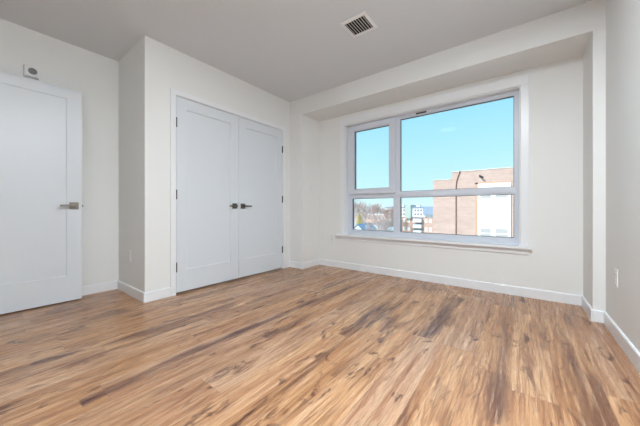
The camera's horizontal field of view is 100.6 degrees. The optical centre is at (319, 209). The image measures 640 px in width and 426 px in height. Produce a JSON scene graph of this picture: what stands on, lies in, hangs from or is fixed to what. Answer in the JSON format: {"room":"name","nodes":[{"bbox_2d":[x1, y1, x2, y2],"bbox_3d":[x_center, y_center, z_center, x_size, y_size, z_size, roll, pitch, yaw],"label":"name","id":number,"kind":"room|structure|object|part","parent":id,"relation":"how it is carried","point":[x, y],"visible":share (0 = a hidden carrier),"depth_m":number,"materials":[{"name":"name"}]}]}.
{"room":"empty bedroom","nodes":[
{"label":"empty bedroom","id":0,"kind":"room"},
{"bbox_2d":[0,18,118,285],"bbox_3d":[-2.156,-0.386,3.166,0.120,2.521,4.728,0,0,37],"label":"wall","id":1,"kind":"structure","parent":0,"point":[62,64],"depth_m":2.78,"materials":[{"name":"white paint"}]},
{"bbox_2d":[23,64,38,79],"bbox_3d":[-2.621,-1.253,2.415,0.050,0.105,0.098,0,0,37],"label":"fire alarm","id":2,"kind":"object","parent":1,"relation":"attached to","point":[29,71],"visible":1,"depth_m":2.40,"materials":[{"name":"white plastic"}]},
{"bbox_2d":[28,68,36,74],"bbox_3d":[-2.599,-1.253,2.405,0.004,0.056,0.056,0,0,37],"label":"speaker grille","id":3,"kind":"object","parent":2,"relation":"attached to","point":[31,71],"depth_m":2.40,"materials":[{"name":"grey plastic"}]},
{"bbox_2d":[0,71,82,313],"bbox_3d":[-2.591,-0.139,2.286,0.147,2.009,0.844,0,0,37],"label":"door","id":4,"kind":"structure","parent":1,"relation":"in","point":[41,205],"depth_m":2.38,"materials":[{"name":"white paint"}]},
{"bbox_3d":[-2.352,-0.038,2.488,0.010,0.018,0.117,0,0,37],"label":"handle lever","id":5,"kind":"part","parent":4,"relation":"part of","materials":[{"name":"silver metal"}]},
{"bbox_3d":[-2.361,-0.038,2.553,0.009,0.066,0.066,0,0,37],"label":"handle","id":6,"kind":"part","parent":4,"relation":"part of","materials":[{"name":"silver metal"}]},
{"bbox_2d":[82,280,117,295],"bbox_3d":[-2.889,0.829,2.093,0.013,0.092,2.133,0,0,37],"label":"baseboard","id":7,"kind":"structure","parent":1,"relation":"attached to","point":[101,287],"depth_m":2.81,"materials":[{"name":"white paint"}]},
{"bbox_2d":[119,40,140,290],"bbox_3d":[-1.957,-0.386,2.804,0.636,2.521,0.100,0,0,37],"label":"wall","id":8,"kind":"structure","parent":0,"point":[130,64],"depth_m":2.75,"materials":[{"name":"white paint"}]},
{"bbox_2d":[128,250,130,261],"bbox_3d":[-1.968,0.477,2.744,0.072,0.116,0.009,0,0,37],"label":"power outlet","id":9,"kind":"object","parent":8,"relation":"attached to","point":[129,251],"visible":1,"depth_m":2.73,"materials":[{"name":"white plastic"}]},
{"bbox_2d":[117,280,144,302],"bbox_3d":[-1.946,0.829,2.724,0.749,0.092,0.013,0,0,37],"label":"baseboard","id":10,"kind":"structure","parent":8,"relation":"attached to","point":[135,293],"depth_m":2.68,"materials":[{"name":"white paint"}]},
{"bbox_2d":[141,36,289,292],"bbox_3d":[-0.973,-0.386,3.489,0.100,2.521,2.382,0,0,37],"label":"wall","id":11,"kind":"structure","parent":0,"point":[163,67],"depth_m":2.64,"materials":[{"name":"white paint"}]},
{"bbox_2d":[176,96,238,292],"bbox_3d":[-1.247,-0.157,3.029,0.091,2.027,0.768,0,0,37],"label":"door","id":12,"kind":"structure","parent":11,"relation":"in","point":[207,138],"depth_m":3.01,"materials":[{"name":"white paint"}]},
{"bbox_2d":[170,88,285,295],"bbox_3d":[-1.055,-0.179,3.370,0.113,2.108,1.640,0,0,37],"label":"door frame","id":13,"kind":"structure","parent":11,"relation":"attached to","point":[173,92],"depth_m":2.72,"materials":[{"name":"white paint"}]},
{"bbox_3d":[-1.496,-0.152,2.708,0.013,2.055,0.053,0,0,37],"label":"casing","id":14,"kind":"part","parent":13,"relation":"part of","materials":[{"name":"white paint"}]},
{"bbox_3d":[-1.015,-1.206,3.340,0.013,0.053,1.640,0,0,37],"label":"head casing","id":15,"kind":"part","parent":13,"relation":"part of","materials":[{"name":"white paint"}]},
{"bbox_3d":[-0.535,-0.152,3.971,0.013,2.055,0.053,0,0,37],"label":"casing","id":16,"kind":"part","parent":13,"relation":"part of","materials":[{"name":"white paint"}]},
{"bbox_2d":[145,259,318,302],"bbox_3d":[-0.833,0.829,3.374,0.262,0.092,2.369,0,0,37],"label":"baseboard","id":17,"kind":"structure","parent":11,"relation":"attached to","point":[166,292],"depth_m":2.67,"materials":[{"name":"white paint"}]},
{"bbox_2d":[239,117,282,277],"bbox_3d":[-0.778,-0.157,3.644,0.091,2.027,0.772,0,0,37],"label":"door","id":18,"kind":"structure","parent":11,"relation":"in","point":[260,145],"depth_m":3.62,"materials":[{"name":"white paint"}]},
{"bbox_2d":[0,0,592,101],"bbox_3d":[-1.048,-1.716,2.247,5.651,0.140,4.848,0,0,37],"label":"ceiling","id":19,"kind":"structure","parent":0,"point":[290,50],"depth_m":2.40,"materials":[{"name":"white paint"}]},
{"bbox_2d":[340,11,377,37],"bbox_3d":[0.348,-1.641,2.372,0.246,0.010,0.247,0,0,37],"label":"ceiling vent","id":20,"kind":"object","parent":19,"relation":"in","point":[361,23],"visible":1,"depth_m":2.36,"materials":[{"name":"white metal"}]},
{"bbox_2d":[290,98,318,262],"bbox_3d":[-0.238,-0.386,4.166,0.249,2.521,0.414,0,0,37],"label":"wall","id":21,"kind":"structure","parent":0,"point":[304,130],"depth_m":4.04,"materials":[{"name":"white paint"}]},
{"bbox_2d":[0,265,639,425],"bbox_3d":[-1.000,0.935,2.211,5.531,0.120,4.848,0,0,37],"label":"floor","id":22,"kind":"structure","parent":0,"point":[318,345],"depth_m":1.54,"materials":[{"name":"brown wood"}]},
{"bbox_2d":[302,1,592,121],"bbox_3d":[1.066,-1.528,3.174,3.029,0.237,0.414,0,0,37],"label":"ceiling soffit","id":23,"kind":"structure","parent":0,"point":[565,34],"depth_m":2.68,"materials":[{"name":"white paint"}]},
{"bbox_2d":[319,55,582,295],"bbox_3d":[1.141,-0.386,3.502,3.448,2.521,0.200,0,0,37],"label":"wall","id":24,"kind":"structure","parent":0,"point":[554,263],"depth_m":2.63,"materials":[{"name":"white paint"}]},
{"bbox_2d":[330,234,333,241],"bbox_3d":[0.185,0.435,4.099,0.072,0.116,0.009,0,0,37],"label":"power outlet","id":25,"kind":"object","parent":24,"relation":"attached to","point":[331,235],"visible":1,"depth_m":4.09,"materials":[{"name":"white plastic"}]},
{"bbox_2d":[336,73,531,254],"bbox_3d":[1.225,-0.456,3.385,2.301,1.808,0.225,0,0,37],"label":"window","id":26,"kind":"structure","parent":24,"relation":"attached to","point":[454,241],"depth_m":3.24,"materials":[{"name":"white plastic"}]},
{"bbox_3d":[0.742,-0.732,3.818,0.743,1.014,0.108,0,0,37],"label":"sash","id":27,"kind":"part","parent":26,"relation":"part of","materials":[{"name":"white plastic"}]},
{"bbox_3d":[1.198,0.380,3.349,2.301,0.025,0.134,0,0,37],"label":"sill","id":28,"kind":"part","parent":26,"relation":"part of","materials":[{"name":"white paint"}]},
{"bbox_2d":[319,259,581,305],"bbox_3d":[1.188,0.829,3.333,3.029,0.092,0.013,0,0,37],"label":"baseboard","id":29,"kind":"structure","parent":24,"relation":"attached to","point":[566,298],"depth_m":2.97,"materials":[{"name":"white paint"}]},
{"bbox_2d":[583,0,605,310],"bbox_3d":[2.299,-0.386,2.235,0.070,2.521,0.414,0,0,37],"label":"wall","id":30,"kind":"structure","parent":0,"point":[594,56],"depth_m":2.08,"materials":[{"name":"white paint"}]},
{"bbox_2d":[606,0,639,352],"bbox_3d":[1.190,-0.386,0.620,0.120,2.521,4.728,0,0,37],"label":"wall","id":31,"kind":"structure","parent":0,"point":[622,16],"depth_m":1.70,"materials":[{"name":"white paint"}]},
{"bbox_2d":[581,296,639,373],"bbox_3d":[1.044,0.829,0.597,0.083,0.092,4.515,0,0,37],"label":"baseboard","id":32,"kind":"structure","parent":31,"relation":"attached to","point":[629,349],"depth_m":1.80,"materials":[{"name":"white paint"}]},
{"bbox_2d":[614,268,617,286],"bbox_3d":[2.017,0.463,1.814,0.009,0.116,0.072,0,0,37],"label":"power outlet","id":33,"kind":"object","parent":31,"relation":"attached to","point":[615,270],"visible":1,"depth_m":1.80,"materials":[{"name":"white plastic"}]},
{"label":"outside","id":34,"kind":"structure","parent":0,"visible":0},
{"bbox_2d":[354,212,383,226],"bbox_3d":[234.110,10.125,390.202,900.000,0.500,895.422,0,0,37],"label":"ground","id":35,"kind":"structure","parent":34,"point":[356,212],"depth_m":420.82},
{"bbox_2d":[356,212,361,224],"bbox_3d":[11.436,5.384,76.712,5.365,9.182,5.264,0,0,-2],"label":"evergreen tree","id":36,"kind":"object","parent":35,"relation":"on","point":[359,213],"visible":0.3,"depth_m":76.45,"materials":[{"name":"green plant"}]},
{"bbox_2d":[354,200,367,221],"bbox_3d":[10.152,2.662,85.751,11.715,14.648,12.570,0,0,37],"label":"bare tree","id":37,"kind":"object","parent":35,"relation":"on","point":[358,209],"visible":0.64,"depth_m":85.31,"materials":[{"name":"brown plant"}]},
{"bbox_2d":[354,205,373,223],"bbox_3d":[16.629,3.997,99.620,9.061,11.982,11.397,0,0,37],"label":"bare tree","id":38,"kind":"object","parent":35,"relation":"on","point":[362,213],"visible":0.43,"depth_m":99.08,"materials":[{"name":"brown plant"}]},
{"bbox_2d":[354,223,376,229],"bbox_3d":[11.460,6.710,68.561,3.300,6.330,7.600,0,0,37],"label":"house","id":39,"kind":"structure","parent":35,"relation":"on","point":[358,226],"depth_m":66.45,"materials":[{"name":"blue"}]},
{"bbox_2d":[356,214,384,224],"bbox_3d":[25.234,5.925,119.026,16.400,7.900,8.400,0,0,37],"label":"house","id":40,"kind":"structure","parent":35,"relation":"on","point":[368,220],"depth_m":116.09,"materials":[{"name":"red brick"}]},
{"bbox_2d":[362,203,385,222],"bbox_3d":[18.589,3.713,93.054,9.168,12.548,9.042,0,0,37],"label":"bare tree","id":41,"kind":"object","parent":35,"relation":"on","point":[375,208],"visible":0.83,"depth_m":92.44,"materials":[{"name":"brown plant"}]},
{"bbox_2d":[365,216,392,230],"bbox_3d":[13.019,5.649,55.452,6.333,8.689,7.475,0,0,37],"label":"bare tree","id":42,"kind":"object","parent":35,"relation":"on","point":[386,223],"visible":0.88,"depth_m":54.31,"materials":[{"name":"brown plant"}]},
{"bbox_2d":[380,206,402,222],"bbox_3d":[22.590,4.140,85.916,7.171,11.697,8.605,0,0,37],"label":"bare tree","id":43,"kind":"object","parent":35,"relation":"on","point":[390,211],"visible":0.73,"depth_m":84.16,"materials":[{"name":"brown plant"}]},
{"bbox_2d":[385,205,432,232],"bbox_3d":[35.647,4.075,93.823,20.900,11.600,15.500,0,0,37],"label":"apartment block","id":44,"kind":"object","parent":35,"relation":"on","point":[415,218],"visible":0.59,"depth_m":87.93,"materials":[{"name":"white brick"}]},
{"bbox_2d":[432,167,513,236],"bbox_3d":[19.853,3.511,20.729,17.590,12.728,14.363,0,0,37],"label":"brick building","id":45,"kind":"structure","parent":35,"relation":"on","point":[486,215],"depth_m":18.81,"materials":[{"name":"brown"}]},
{"bbox_3d":[11.875,3.985,18.213,2.160,11.780,0.030,0,0,37],"label":"recess trim","id":46,"kind":"part","parent":45,"relation":"part of","materials":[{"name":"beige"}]}
]}

